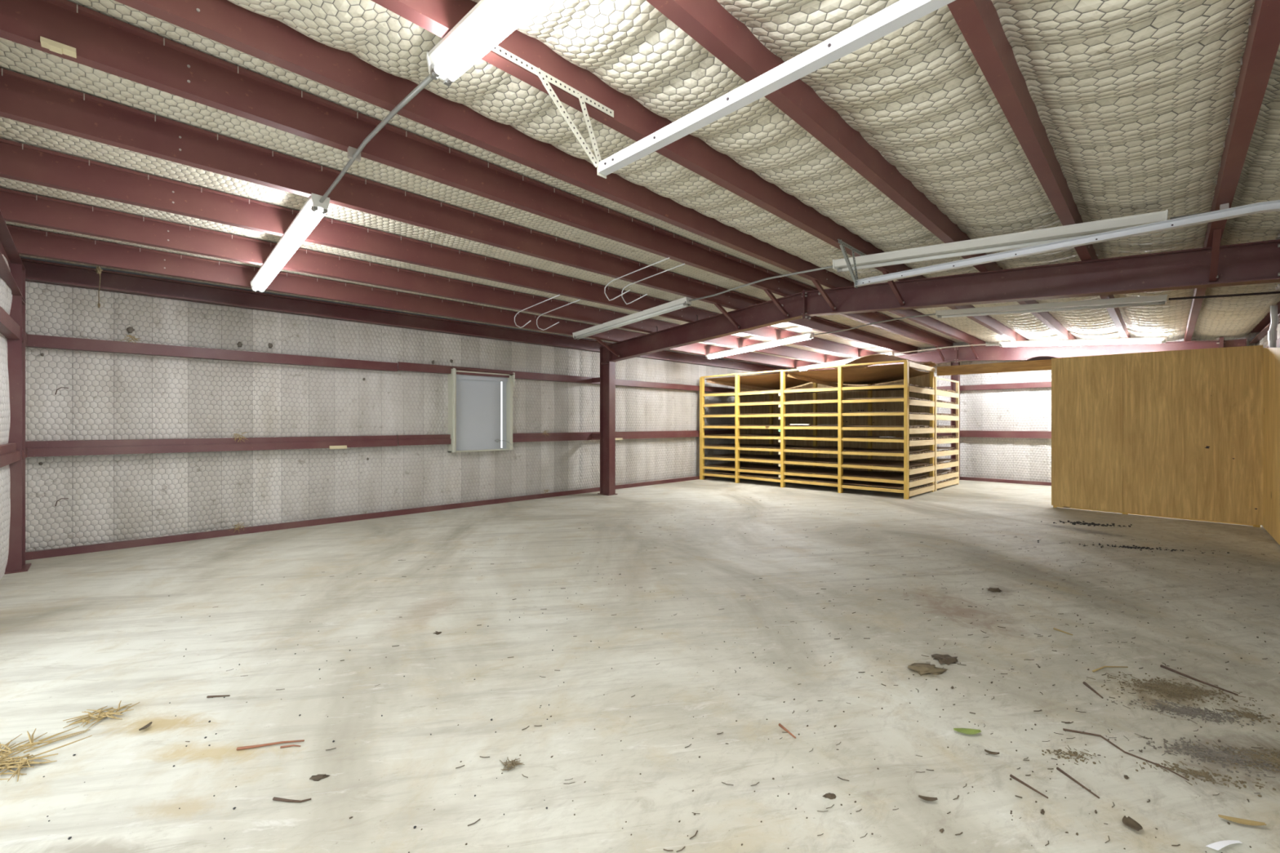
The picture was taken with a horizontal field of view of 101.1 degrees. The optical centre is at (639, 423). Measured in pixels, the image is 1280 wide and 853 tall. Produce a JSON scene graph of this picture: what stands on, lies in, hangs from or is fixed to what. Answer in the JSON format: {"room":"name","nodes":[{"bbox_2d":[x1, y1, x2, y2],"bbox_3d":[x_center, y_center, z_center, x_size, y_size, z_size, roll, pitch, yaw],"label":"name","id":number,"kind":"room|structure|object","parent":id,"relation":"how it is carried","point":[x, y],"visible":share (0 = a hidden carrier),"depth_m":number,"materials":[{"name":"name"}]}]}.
{"room":"farm building","nodes":[
{"label":"farm building","id":0,"kind":"room"},
{"bbox_2d":[0,254,12,579],"bbox_3d":[-2.916,-0.300,1.984,0.063,3.300,9.230,0,0,-45],"label":"wall","id":1,"kind":"structure","parent":0,"point":[6,296],"depth_m":4.42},
{"bbox_2d":[0,306,26,346],"bbox_3d":[-5.031,-0.817,4.091,0.130,0.118,2.900,0,0,-45],"label":"beam","id":2,"kind":"structure","parent":1,"relation":"attached to","point":[9,328],"depth_m":4.38,"materials":[{"name":"metal"}]},
{"bbox_2d":[0,443,26,467],"bbox_3d":[-5.031,0.258,4.091,0.130,0.155,2.900,0,0,-45],"label":"beam","id":3,"kind":"structure","parent":1,"relation":"attached to","point":[9,455],"depth_m":4.37,"materials":[{"name":"metal"}]},
{"bbox_2d":[25,473,733,559],"bbox_3d":[-0.806,1.312,10.444,15.070,0.075,0.050,0,0,-45],"label":"baseboard","id":4,"kind":"structure","parent":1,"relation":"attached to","point":[31,555],"depth_m":6.75,"materials":[{"name":"red paint"}]},
{"bbox_2d":[25,280,767,551],"bbox_3d":[-0.885,-0.033,10.488,15.220,2.765,0.048,0,0,-45],"label":"wall","id":5,"kind":"structure","parent":0,"point":[108,396],"depth_m":6.78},
{"bbox_2d":[126,326,134,333],"bbox_3d":[-5.579,-1.018,5.762,0.043,0.075,0.060,0,0,17],"label":"nest","id":6,"kind":"object","parent":5,"relation":"attached to","point":[130,330],"visible":1,"depth_m":5.75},
{"bbox_2d":[25,435,397,457],"bbox_3d":[-4.837,0.258,6.470,3.550,0.155,0.130,0,0,-45],"label":"beam","id":7,"kind":"structure","parent":5,"relation":"attached to","point":[73,447],"depth_m":6.07,"materials":[{"name":"metal"}]},
{"bbox_2d":[231,431,248,442],"bbox_3d":[-4.812,0.172,6.340,0.163,0.130,0.032,0,0,-45],"label":"tuft","id":8,"kind":"object","parent":7,"relation":"attached to","point":[237,435],"visible":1,"depth_m":6.33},
{"bbox_2d":[328,445,346,448],"bbox_3d":[-4.080,0.328,7.114,0.210,0.045,0.030,0,0,-45],"label":"block","id":9,"kind":"object","parent":7,"relation":"attached to","point":[330,446],"visible":1,"depth_m":7.10,"materials":[{"name":"brown wood"}]},
{"bbox_2d":[25,333,397,371],"bbox_3d":[-4.837,-0.817,6.470,3.550,0.118,0.130,0,0,-45],"label":"beam","id":10,"kind":"structure","parent":5,"relation":"attached to","point":[33,340],"depth_m":6.07,"materials":[{"name":"metal"}]},
{"bbox_2d":[120,333,139,344],"bbox_3d":[-5.488,-0.904,5.670,0.171,0.102,0.025,0,0,-45],"label":"nest","id":11,"kind":"object","parent":10,"relation":"on","point":[133,338],"visible":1,"depth_m":5.68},
{"bbox_2d":[20,256,786,373],"bbox_3d":[-0.958,-0.150,10.561,15.620,3.200,0.030,0,0,-45],"label":"trim","id":12,"kind":"structure","parent":5,"relation":"attached to","point":[23,257],"depth_m":6.95,"materials":[{"name":"metal"}]},
{"bbox_2d":[20,257,791,374],"bbox_3d":[-0.834,-1.518,10.472,15.070,0.196,0.130,0,0,-45],"label":"strut","id":13,"kind":"object","parent":5,"relation":"on","point":[36,271],"visible":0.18,"depth_m":6.89,"materials":[{"name":"red paint"}]},
{"bbox_2d":[396,434,451,445],"bbox_3d":[-3.292,0.255,8.015,0.800,0.150,0.130,0,0,-45],"label":"beam","id":14,"kind":"structure","parent":5,"relation":"attached to","point":[434,439],"depth_m":7.96,"materials":[{"name":"metal"}]},
{"bbox_2d":[447,366,515,452],"bbox_3d":[-2.602,-0.214,8.671,1.124,1.348,0.238,0,0,-45],"label":"window","id":15,"kind":"structure","parent":5,"relation":"in","point":[474,402],"depth_m":8.69,"materials":[{"name":"white metal"}]},
{"bbox_2d":[397,361,591,383],"bbox_3d":[-2.280,-0.834,9.026,3.660,0.118,0.130,0,0,-45],"label":"beam","id":16,"kind":"structure","parent":5,"relation":"attached to","point":[402,366],"depth_m":8.78,"materials":[{"name":"metal"}]},
{"bbox_2d":[512,431,591,442],"bbox_3d":[-1.609,0.255,9.698,1.760,0.150,0.130,0,0,-45],"label":"beam","id":17,"kind":"structure","parent":5,"relation":"attached to","point":[537,437],"depth_m":9.60,"materials":[{"name":"metal"}]},
{"bbox_2d":[588,430,734,439],"bbox_3d":[1.732,0.255,13.039,7.670,0.150,0.130,0,0,-45],"label":"beam","id":18,"kind":"structure","parent":5,"relation":"attached to","point":[641,434],"depth_m":11.77,"materials":[{"name":"metal"}]},
{"bbox_2d":[591,377,734,392],"bbox_3d":[1.732,-0.834,13.039,7.670,0.118,0.130,0,0,-45],"label":"beam","id":19,"kind":"structure","parent":5,"relation":"attached to","point":[618,382],"depth_m":11.81,"materials":[{"name":"metal"}]},
{"bbox_2d":[0,475,1279,852],"bbox_3d":[2.298,1.425,7.234,15.720,0.150,9.580,0,0,-45],"label":"floor","id":20,"kind":"structure","parent":0,"point":[76,630],"depth_m":2.80,"materials":[{"name":"concrete"}]},
{"bbox_2d":[0,209,31,574],"bbox_3d":[-3.076,-0.218,2.135,0.220,3.137,8.690,0,0,-45],"label":"frame","id":21,"kind":"object","parent":20,"relation":"on","point":[15,278],"visible":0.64,"depth_m":4.76,"materials":[{"name":"red paint"}]},
{"bbox_2d":[0,725,92,782],"bbox_3d":[-2.536,1.336,2.100,0.477,0.026,0.477,0,0,19],"label":"clump","id":22,"kind":"object","parent":20,"relation":"on","point":[6,764],"visible":1,"depth_m":2.13,"materials":[{"name":"plant"}]},
{"bbox_2d":[62,700,139,729],"bbox_3d":[-2.471,1.340,2.416,0.234,0.018,0.221,0,0,4],"label":"clump","id":23,"kind":"object","parent":20,"relation":"on","point":[104,714],"visible":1,"depth_m":2.41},
{"bbox_2d":[138,721,152,730],"bbox_3d":[-2.178,1.338,2.319,0.023,0.012,0.061,0,0,-1],"label":"leaf","id":24,"kind":"object","parent":20,"relation":"on","point":[151,722],"visible":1,"depth_m":2.33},
{"bbox_2d":[206,695,230,697],"bbox_3d":[-2.075,1.345,2.593,0.100,0.009,0.010,0,0,-9],"label":"twig","id":25,"kind":"object","parent":20,"relation":"on","point":[207,696],"visible":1,"depth_m":2.59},
{"bbox_2d":[236,739,304,750],"bbox_3d":[-1.542,1.343,2.200,0.248,0.012,0.015,0,0,-15],"label":"twig","id":26,"kind":"object","parent":20,"relation":"on","point":[301,740],"visible":1,"depth_m":2.19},
{"bbox_2d":[272,796,311,802],"bbox_3d":[-1.244,1.345,1.878,0.136,0.009,0.020,0,0,1],"label":"twig","id":27,"kind":"object","parent":20,"relation":"on","point":[274,798],"visible":1,"depth_m":1.87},
{"bbox_2d":[309,773,329,781],"bbox_3d":[-1.220,1.348,2.001,0.072,0.009,0.037,0,0,-5],"label":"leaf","id":28,"kind":"object","parent":20,"relation":"on","point":[315,778],"visible":1,"depth_m":2.00,"materials":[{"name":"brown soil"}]},
{"bbox_2d":[43,570,812,839],"bbox_3d":[-0.771,1.347,2.894,3.406,0.008,2.343,0,0,-45],"label":"black grit","id":29,"kind":"object","parent":20,"relation":"on","point":[233,808],"visible":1,"depth_m":2.33,"materials":[{"name":"gravel"}]},
{"bbox_2d":[499,756,524,771],"bbox_3d":[-0.516,1.340,2.075,0.088,0.015,0.099,0,0,-45],"label":"clump","id":30,"kind":"object","parent":20,"relation":"on","point":[509,765],"visible":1,"depth_m":2.06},
{"bbox_2d":[164,497,1279,852],"bbox_3d":[1.427,1.347,4.744,8.322,0.009,6.329,0,0,-45],"label":"litter","id":31,"kind":"object","parent":20,"relation":"on","point":[1126,777],"visible":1,"depth_m":2.44,"materials":[{"name":"brown plant"}]},
{"bbox_2d":[778,723,795,738],"bbox_3d":[0.643,1.345,2.298,0.012,0.010,0.108,0,0,-23],"label":"twig","id":32,"kind":"object","parent":20,"relation":"on","point":[780,724],"visible":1,"depth_m":2.30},
{"bbox_2d":[699,360,934,499],"bbox_3d":[3.615,0.115,11.475,1.540,2.470,4.665,0,0,-45],"label":"storage rack","id":33,"kind":"object","parent":20,"relation":"on","point":[866,404],"visible":1,"depth_m":11.04,"materials":[{"name":"yellow wood"}]},
{"bbox_2d":[831,354,924,368],"bbox_3d":[4.616,-1.210,10.375,0.900,0.169,1.554,0,0,-45],"label":"plywood sheet","id":34,"kind":"object","parent":33,"relation":"on","point":[874,357],"visible":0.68,"depth_m":10.29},
{"bbox_2d":[914,361,936,366],"bbox_3d":[5.547,-1.164,10.419,0.430,0.116,0.452,0,0,-45],"label":"sheet","id":35,"kind":"object","parent":33,"relation":"on","point":[926,363],"visible":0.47,"depth_m":10.41,"materials":[{"name":"brown wood"}]},
{"bbox_2d":[822,792,835,799],"bbox_3d":[0.683,1.348,1.901,0.051,0.010,0.029,0,0,-5],"label":"clod","id":36,"kind":"object","parent":20,"relation":"on","point":[831,796],"visible":1,"depth_m":1.90,"materials":[{"name":"brown soil"}]},
{"bbox_2d":[907,662,947,675],"bbox_3d":[1.562,1.341,2.881,0.209,0.038,0.130,0,0,-5],"label":"clod","id":37,"kind":"object","parent":20,"relation":"on","point":[922,668],"visible":1,"depth_m":2.86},
{"bbox_2d":[918,795,937,801],"bbox_3d":[1.025,1.337,1.874,0.061,0.014,0.021,0,0,12],"label":"leaf","id":38,"kind":"object","parent":20,"relation":"on","point":[926,798],"visible":1,"depth_m":1.88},
{"bbox_2d":[591,228,1279,495],"bbox_3d":[2.006,-0.218,6.995,0.730,3.137,9.005,0,0,-45],"label":"frame","id":39,"kind":"object","parent":20,"relation":"on","point":[1215,265],"visible":0.96,"depth_m":5.74,"materials":[{"name":"red paint"}]},
{"bbox_2d":[6,224,817,368],"bbox_3d":[-0.184,-1.591,9.822,15.170,0.205,0.149,0,0,-45],"label":"ceiling beam","id":40,"kind":"structure","parent":39,"relation":"on","point":[28,242],"depth_m":6.04,"materials":[{"name":"red metal"}]},
{"bbox_2d":[95,265,102,308],"bbox_3d":[-5.120,-1.287,4.981,0.049,0.387,0.099,0,0,-45],"label":"twig","id":41,"kind":"object","parent":40,"relation":"hanging from","point":[98,269],"visible":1,"depth_m":4.98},
{"bbox_2d":[705,332,814,359],"bbox_3d":[2.336,-1.536,10.619,2.464,0.292,0.120,0,0,45],"label":"fluorescent fixture","id":42,"kind":"object","parent":40,"relation":"hanging from","point":[809,335],"visible":1,"depth_m":10.47,"materials":[{"name":"white metal"}]},
{"bbox_2d":[813,313,935,335],"bbox_3d":[3.850,-1.650,8.855,0.060,0.058,2.192,0,0,-35],"label":"conduit","id":43,"kind":"object","parent":42,"relation":"attached to","point":[932,313],"visible":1,"depth_m":8.71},
{"bbox_2d":[0,67,920,354],"bbox_3d":[1.668,-1.788,7.969,15.170,0.205,0.149,0,0,-45],"label":"ceiling beam","id":44,"kind":"structure","parent":39,"relation":"on","point":[25,99],"depth_m":3.85,"materials":[{"name":"red metal"}]},
{"bbox_2d":[621,263,684,304],"bbox_3d":[0.132,-1.594,6.105,0.013,0.306,1.009,0,0,-45],"label":"wire hook","id":45,"kind":"object","parent":44,"relation":"hanging from","point":[682,264],"visible":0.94,"depth_m":6.20,"materials":[{"name":"metal"}]},
{"bbox_2d":[0,0,956,348],"bbox_3d":[2.234,-1.848,7.404,15.170,0.205,0.149,0,0,-45],"label":"ceiling beam","id":46,"kind":"structure","parent":39,"relation":"on","point":[101,42],"depth_m":3.23,"materials":[{"name":"red metal"}]},
{"bbox_2d":[40,35,76,57],"bbox_3d":[-2.691,-1.736,2.436,0.110,0.027,0.060,0,0,-45],"label":"wood block","id":47,"kind":"object","parent":46,"relation":"attached to","point":[53,46],"visible":1,"depth_m":2.43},
{"bbox_2d":[319,74,433,203],"bbox_3d":[-1.651,-1.691,3.186,0.070,0.118,2.042,0,0,-45],"label":"conduit","id":48,"kind":"object","parent":46,"relation":"attached to","point":[353,154],"visible":0.9,"depth_m":3.09,"materials":[{"name":"metal"}]},
{"bbox_2d":[604,257,670,301],"bbox_3d":[-0.056,-1.595,5.911,0.013,0.306,1.039,0,0,-45],"label":"wire hook","id":49,"kind":"object","parent":46,"relation":"hanging from","point":[668,257],"visible":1,"depth_m":6.02,"materials":[{"name":"metal"}]},
{"bbox_2d":[114,0,985,346],"bbox_3d":[2.707,-1.841,6.931,15.170,0.205,0.145,0,0,-45],"label":"ceiling beam","id":50,"kind":"structure","parent":39,"relation":"on","point":[265,38],"depth_m":3.06,"materials":[{"name":"red metal"}]},
{"bbox_2d":[370,0,1028,341],"bbox_3d":[3.293,-1.779,6.345,15.170,0.205,0.145,0,0,-45],"label":"ceiling beam","id":51,"kind":"structure","parent":39,"relation":"on","point":[631,118],"depth_m":3.04,"materials":[{"name":"red metal"}]},
{"bbox_2d":[491,0,955,178],"bbox_3d":[0.625,-0.207,1.595,0.740,3.014,3.027,0,0,-45],"label":"door track","id":52,"kind":"object","parent":51,"relation":"hanging from","point":[901,13],"visible":1,"depth_m":2.19,"materials":[{"name":"metal"}]},
{"bbox_2d":[837,200,1279,288],"bbox_3d":[3.117,-0.205,4.088,0.710,3.010,3.027,0,0,-45],"label":"door track","id":53,"kind":"object","parent":51,"relation":"hanging from","point":[1270,206],"visible":0.94,"depth_m":4.03,"materials":[{"name":"metal"}]},
{"bbox_2d":[645,0,1076,339],"bbox_3d":[3.877,-1.717,5.761,15.170,0.205,0.145,0,0,-45],"label":"ceiling beam","id":54,"kind":"structure","parent":39,"relation":"on","point":[707,22],"depth_m":2.81,"materials":[{"name":"red metal"}]},
{"bbox_2d":[426,0,550,86],"bbox_3d":[-0.066,-1.546,1.579,2.464,0.292,0.120,0,0,45],"label":"fluorescent fixture","id":55,"kind":"object","parent":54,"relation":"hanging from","point":[488,23],"visible":1,"depth_m":2.15,"materials":[{"name":"white metal"}]},
{"bbox_2d":[999,336,1167,346],"bbox_3d":[8.342,-1.551,10.071,2.464,0.292,0.120,0,0,45],"label":"fluorescent fixture","id":56,"kind":"object","parent":54,"relation":"attached to","point":[1158,339],"visible":1,"depth_m":9.94,"materials":[{"name":"white metal"}]},
{"bbox_2d":[893,342,999,354],"bbox_3d":[6.728,-1.658,11.678,2.081,0.062,0.034,0,0,44],"label":"conduit","id":57,"kind":"object","parent":56,"relation":"attached to","point":[998,343],"visible":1,"depth_m":11.61,"materials":[{"name":"white metal"}]},
{"bbox_2d":[946,0,1130,337],"bbox_3d":[4.464,-1.655,5.174,15.170,0.205,0.145,0,0,-45],"label":"ceiling beam","id":58,"kind":"structure","parent":39,"relation":"on","point":[979,22],"depth_m":2.59,"materials":[{"name":"red metal"}]},
{"bbox_2d":[832,209,1168,272],"bbox_3d":[2.925,-1.551,4.655,2.464,0.292,0.166,0,0,45],"label":"fluorescent fixture","id":59,"kind":"object","parent":58,"relation":"hanging from","point":[1037,237],"visible":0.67,"depth_m":4.48,"materials":[{"name":"white metal"}]},
{"bbox_2d":[935,293,1167,318],"bbox_3d":[5.358,-1.551,7.087,2.464,0.292,0.120,0,0,45],"label":"fluorescent fixture","id":60,"kind":"object","parent":58,"relation":"hanging from","point":[1153,300],"visible":1,"depth_m":6.91,"materials":[{"name":"white metal"}]},
{"bbox_2d":[1168,291,1279,300],"bbox_3d":[6.548,-1.427,5.897,0.025,0.096,0.882,0,0,-45],"label":"conduit","id":61,"kind":"object","parent":60,"relation":"attached to","point":[1271,292],"visible":1,"depth_m":5.88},
{"bbox_2d":[931,653,958,665],"bbox_3d":[1.741,1.344,2.994,0.146,0.034,0.120,0,0,-5],"label":"clod","id":62,"kind":"object","parent":20,"relation":"on","point":[948,660],"visible":1,"depth_m":2.98,"materials":[{"name":"brown soil"}]},
{"bbox_2d":[933,376,959,491],"bbox_3d":[4.789,0.215,12.648,1.660,2.270,4.665,0,0,-45],"label":"storage rack","id":63,"kind":"object","parent":20,"relation":"on","point":[938,403],"visible":0.27,"depth_m":11.01,"materials":[{"name":"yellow wood"}]},
{"bbox_2d":[937,359,1051,376],"bbox_3d":[7.297,-1.014,8.966,0.040,0.197,4.041,0,0,-45],"label":"header board","id":64,"kind":"object","parent":63,"relation":"attached to","point":[1036,365],"visible":0.44,"depth_m":9.68,"materials":[{"name":"wood"}]},
{"bbox_2d":[1026,355,1057,360],"bbox_3d":[7.076,-1.113,9.268,0.070,0.125,0.540,0,0,-45],"label":"board","id":65,"kind":"object","parent":64,"relation":"on","point":[1041,357],"visible":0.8,"depth_m":9.24,"materials":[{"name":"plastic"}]},
{"bbox_2d":[951,361,959,479],"bbox_3d":[7.488,-0.050,12.495,0.140,2.800,0.160,0,0,-45],"label":"column","id":66,"kind":"structure","parent":20,"relation":"on","point":[955,377],"depth_m":12.50,"materials":[{"name":"red paint"}]},
{"bbox_2d":[953,728,981,734],"bbox_3d":[1.421,1.337,2.284,0.111,0.014,0.046,0,0,7],"label":"leaf","id":67,"kind":"object","parent":20,"relation":"on","point":[966,731],"visible":1,"depth_m":2.29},
{"bbox_2d":[986,587,1001,592],"bbox_3d":[2.855,1.344,4.238,0.112,0.024,0.084,0,0,-5],"label":"clod","id":68,"kind":"object","parent":20,"relation":"on","point":[992,589],"visible":1,"depth_m":4.23,"materials":[{"name":"brown soil"}]},
{"bbox_2d":[801,337,1246,371],"bbox_3d":[7.126,-0.218,12.114,0.730,3.137,9.005,0,0,-45],"label":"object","id":69,"kind":"structure","parent":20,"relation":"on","point":[955,354],"depth_m":11.07,"materials":[{"name":"red paint"}]},
{"bbox_2d":[0,187,847,365],"bbox_3d":[0.417,-1.655,9.221,15.170,0.205,0.149,0,0,-45],"label":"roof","id":70,"kind":"structure","parent":69,"relation":"attached to","point":[16,206],"depth_m":5.31,"materials":[{"name":"red metal"}]},
{"bbox_2d":[536,299,580,330],"bbox_3d":[-1.138,-1.467,7.233,0.013,0.304,0.999,0,0,-45],"label":"wire hook","id":71,"kind":"object","parent":70,"relation":"hanging from","point":[578,300],"visible":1,"depth_m":7.32,"materials":[{"name":"metal"}]},
{"bbox_2d":[0,137,879,357],"bbox_3d":[1.039,-1.721,8.599,15.170,0.205,0.149,0,0,-45],"label":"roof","id":72,"kind":"structure","parent":69,"relation":"attached to","point":[20,162],"depth_m":4.49,"materials":[{"name":"red metal"}]},
{"bbox_2d":[250,193,329,293],"bbox_3d":[-3.244,-1.549,4.785,2.464,0.292,0.120,0,0,45],"label":"fluorescent fixture","id":73,"kind":"object","parent":72,"relation":"hanging from","point":[312,212],"visible":1,"depth_m":4.47,"materials":[{"name":"white metal"}]},
{"bbox_2d":[514,294,559,328],"bbox_3d":[-1.385,-1.466,7.000,0.013,0.308,1.059,0,0,-45],"label":"wire hook","id":74,"kind":"object","parent":72,"relation":"hanging from","point":[557,295],"visible":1,"depth_m":7.12,"materials":[{"name":"metal"}]},
{"bbox_2d":[572,297,691,339],"bbox_3d":[-0.210,-1.543,7.932,2.464,0.292,0.120,0,0,45],"label":"fluorescent fixture","id":75,"kind":"object","parent":72,"relation":"hanging from","point":[684,302],"visible":1,"depth_m":7.74,"materials":[{"name":"white metal"}]},
{"bbox_2d":[688,265,832,301],"bbox_3d":[1.354,-1.662,6.289,0.034,0.072,2.063,0,0,-42],"label":"conduit","id":76,"kind":"object","parent":75,"relation":"attached to","point":[828,267],"visible":0.97,"depth_m":6.17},
{"bbox_2d":[796,351,894,371],"bbox_3d":[5.107,-1.542,13.277,2.464,0.292,0.120,0,0,45],"label":"fluorescent fixture","id":77,"kind":"object","parent":72,"relation":"hanging from","point":[843,361],"visible":0.44,"depth_m":13.38,"materials":[{"name":"white metal"}]},
{"bbox_2d":[1184,0,1279,341],"bbox_3d":[4.990,-1.593,4.647,15.170,0.205,0.145,0,0,-45],"label":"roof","id":78,"kind":"structure","parent":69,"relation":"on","point":[1263,41],"depth_m":2.49,"materials":[{"name":"red metal"}]},
{"bbox_2d":[1169,203,1229,219],"bbox_3d":[4.115,-1.438,3.465,0.060,0.099,0.882,0,0,-45],"label":"conduit","id":79,"kind":"object","parent":78,"relation":"attached to","point":[1226,206],"visible":0.33,"depth_m":3.62,"materials":[{"name":"metal"}]},
{"bbox_2d":[1009,773,1048,798],"bbox_3d":[1.439,1.345,1.948,0.010,0.009,0.130,0,0,-22],"label":"twig","id":80,"kind":"object","parent":20,"relation":"on","point":[1011,775],"visible":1,"depth_m":1.95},
{"bbox_2d":[1041,745,1105,764],"bbox_3d":[1.759,1.348,2.130,0.233,0.009,0.122,0,0,-13],"label":"dirt patch","id":81,"kind":"object","parent":20,"relation":"on","point":[1074,753],"visible":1,"depth_m":2.14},
{"bbox_2d":[1056,767,1099,798],"bbox_3d":[1.637,1.345,1.969,0.010,0.009,0.164,0,0,-7],"label":"twig","id":82,"kind":"object","parent":20,"relation":"on","point":[1057,768],"visible":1,"depth_m":1.98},
{"bbox_2d":[1040,520,1131,527],"bbox_3d":[5.977,1.344,7.041,1.049,0.022,0.336,0,0,19],"label":"dirt patch","id":83,"kind":"object","parent":20,"relation":"on","point":[1078,522],"visible":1,"depth_m":7.00,"materials":[{"name":"black soil"}]},
{"bbox_2d":[1082,681,1102,698],"bbox_3d":[2.280,1.344,2.648,0.014,0.012,0.153,0,0,13],"label":"twig","id":84,"kind":"object","parent":20,"relation":"on","point":[1083,682],"visible":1,"depth_m":2.66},
{"bbox_2d":[1092,666,1128,671],"bbox_3d":[2.567,1.343,2.887,0.240,0.010,0.034,0,0,-13],"label":"twig","id":85,"kind":"object","parent":20,"relation":"on","point":[1103,667],"visible":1,"depth_m":2.90,"materials":[{"name":"wood"}]},
{"bbox_2d":[1062,728,1189,781],"bbox_3d":[1.995,1.345,2.167,0.084,0.009,0.394,0,0,-32],"label":"twig","id":86,"kind":"object","parent":20,"relation":"on","point":[1064,729],"visible":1,"depth_m":2.17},
{"bbox_2d":[1122,815,1142,831],"bbox_3d":[1.641,1.337,1.754,0.053,0.014,0.051,0,0,-33],"label":"leaf","id":87,"kind":"object","parent":20,"relation":"on","point":[1128,821],"visible":1,"depth_m":1.76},
{"bbox_2d":[1036,540,1229,553],"bbox_3d":[5.299,1.345,5.692,1.695,0.019,0.312,0,0,18],"label":"dirt patch","id":88,"kind":"object","parent":20,"relation":"on","point":[1122,546],"visible":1,"depth_m":5.67,"materials":[{"name":"black soil"}]},
{"bbox_2d":[1051,345,1262,527],"bbox_3d":[7.327,0.158,7.620,0.098,2.385,2.187,0,0,-41],"label":"wall","id":89,"kind":"structure","parent":20,"relation":"on","point":[1175,433],"depth_m":7.46,"materials":[{"name":"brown wood"}]},
{"bbox_2d":[1086,671,1256,706],"bbox_3d":[2.685,1.348,2.673,0.655,0.009,0.342,0,0,5],"label":"dirt patch","id":90,"kind":"object","parent":20,"relation":"on","point":[1169,689],"visible":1,"depth_m":2.66,"materials":[{"name":"soil"}]},
{"bbox_2d":[1105,728,1279,777],"bbox_3d":[2.371,1.348,2.120,0.797,0.009,0.240,0,0,18],"label":"dirt patch","id":91,"kind":"object","parent":20,"relation":"on","point":[1225,757],"visible":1,"depth_m":2.14,"materials":[{"name":"soil"}]},
{"bbox_2d":[1106,696,1279,732],"bbox_3d":[2.581,1.348,2.450,0.650,0.008,0.231,0,0,15],"label":"dirt patch","id":92,"kind":"object","parent":20,"relation":"on","point":[1180,710],"visible":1,"depth_m":2.45,"materials":[{"name":"soil"}]},
{"bbox_2d":[1121,756,1275,797],"bbox_3d":[2.155,1.348,2.008,0.474,0.008,0.160,0,0,18],"label":"dirt patch","id":93,"kind":"object","parent":20,"relation":"on","point":[1206,775],"visible":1,"depth_m":2.01,"materials":[{"name":"soil"}]},
{"bbox_2d":[1160,664,1238,695],"bbox_3d":[2.916,1.344,2.757,0.020,0.012,0.320,0,0,-12],"label":"twig","id":94,"kind":"object","parent":20,"relation":"on","point":[1161,665],"visible":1,"depth_m":2.77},
{"bbox_2d":[1205,840,1242,850],"bbox_3d":[1.863,1.337,1.673,0.130,0.014,0.030,0,0,-14],"label":"paper strip","id":95,"kind":"object","parent":20,"relation":"on","point":[1217,846],"visible":1,"depth_m":1.67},
{"bbox_2d":[1190,742,1279,772],"bbox_3d":[2.539,1.348,2.102,0.562,0.009,0.218,0,0,17],"label":"dirt patch","id":96,"kind":"object","parent":20,"relation":"on","point":[1274,759],"visible":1,"depth_m":2.12,"materials":[{"name":"soil"}]},
{"bbox_2d":[1217,814,1266,825],"bbox_3d":[2.022,1.337,1.768,0.121,0.014,0.029,0,0,18],"label":"leaf","id":97,"kind":"object","parent":20,"relation":"on","point":[1238,820],"visible":1,"depth_m":1.77,"materials":[{"name":"plant"}]},
{"bbox_2d":[1213,703,1279,724],"bbox_3d":[2.802,1.348,2.438,0.261,0.009,0.147,0,0,33],"label":"dirt patch","id":98,"kind":"object","parent":20,"relation":"on","point":[1247,715],"visible":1,"depth_m":2.43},
{"bbox_2d":[1262,347,1279,545],"bbox_3d":[7.182,0.190,5.874,2.465,2.320,0.110,0,0,-45],"label":"panel","id":99,"kind":"object","parent":20,"relation":"on","point":[1271,356],"visible":1,"depth_m":6.19,"materials":[{"name":"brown wood"}]},
{"bbox_2d":[1267,305,1278,347],"bbox_3d":[7.850,-0.050,6.522,0.145,2.800,0.082,0,0,-45],"label":"conduit","id":100,"kind":"object","parent":20,"relation":"on","point":[1272,332],"visible":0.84,"depth_m":6.52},
{"bbox_2d":[0,0,1279,368],"bbox_3d":[2.369,-1.740,7.234,15.220,0.445,8.970,0,0,-45],"label":"ceiling","id":101,"kind":"structure","parent":0,"point":[1133,100],"depth_m":3.11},
{"bbox_2d":[787,332,1257,482],"bbox_3d":[7.713,-0.325,12.613,0.057,3.350,9.230,0,0,-45],"label":"wall","id":102,"kind":"structure","parent":0,"point":[1021,459],"depth_m":12.02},
{"bbox_2d":[936,430,1051,438],"bbox_3d":[7.693,0.255,12.579,0.130,0.150,8.910,0,0,-45],"label":"beam","id":103,"kind":"structure","parent":102,"relation":"attached to","point":[1024,434],"depth_m":11.93,"materials":[{"name":"metal"}]},
{"bbox_2d":[936,381,1051,391],"bbox_3d":[7.693,-0.834,12.579,0.130,0.118,8.910,0,0,-45],"label":"beam","id":104,"kind":"structure","parent":102,"relation":"attached to","point":[1034,384],"depth_m":11.96,"materials":[{"name":"metal"}]},
{"bbox_2d":[949,476,1051,485],"bbox_3d":[7.669,1.315,12.534,0.070,0.070,8.980,0,0,-45],"label":"baseboard","id":105,"kind":"structure","parent":102,"relation":"attached to","point":[1019,482],"depth_m":11.88,"materials":[{"name":"red paint"}]},
{"bbox_2d":[1255,323,1279,347],"bbox_3d":[5.599,-0.030,4.004,15.220,2.760,0.053,0,0,-45],"label":"wall","id":106,"kind":"structure","parent":0,"point":[1264,342],"depth_m":8.37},
{"bbox_2d":[1248,301,1279,343],"bbox_3d":[5.607,-1.518,4.030,15.070,0.196,0.130,0,0,-45],"label":"strut","id":107,"kind":"object","parent":106,"relation":"attached to","point":[1263,326],"visible":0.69,"depth_m":8.42,"materials":[{"name":"red paint"}]},
{"bbox_2d":[1266,337,1279,347],"bbox_3d":[8.248,-1.059,6.672,7.460,0.118,0.130,0,0,-45],"label":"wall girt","id":108,"kind":"structure","parent":106,"relation":"attached to","point":[1277,341],"depth_m":7.00,"materials":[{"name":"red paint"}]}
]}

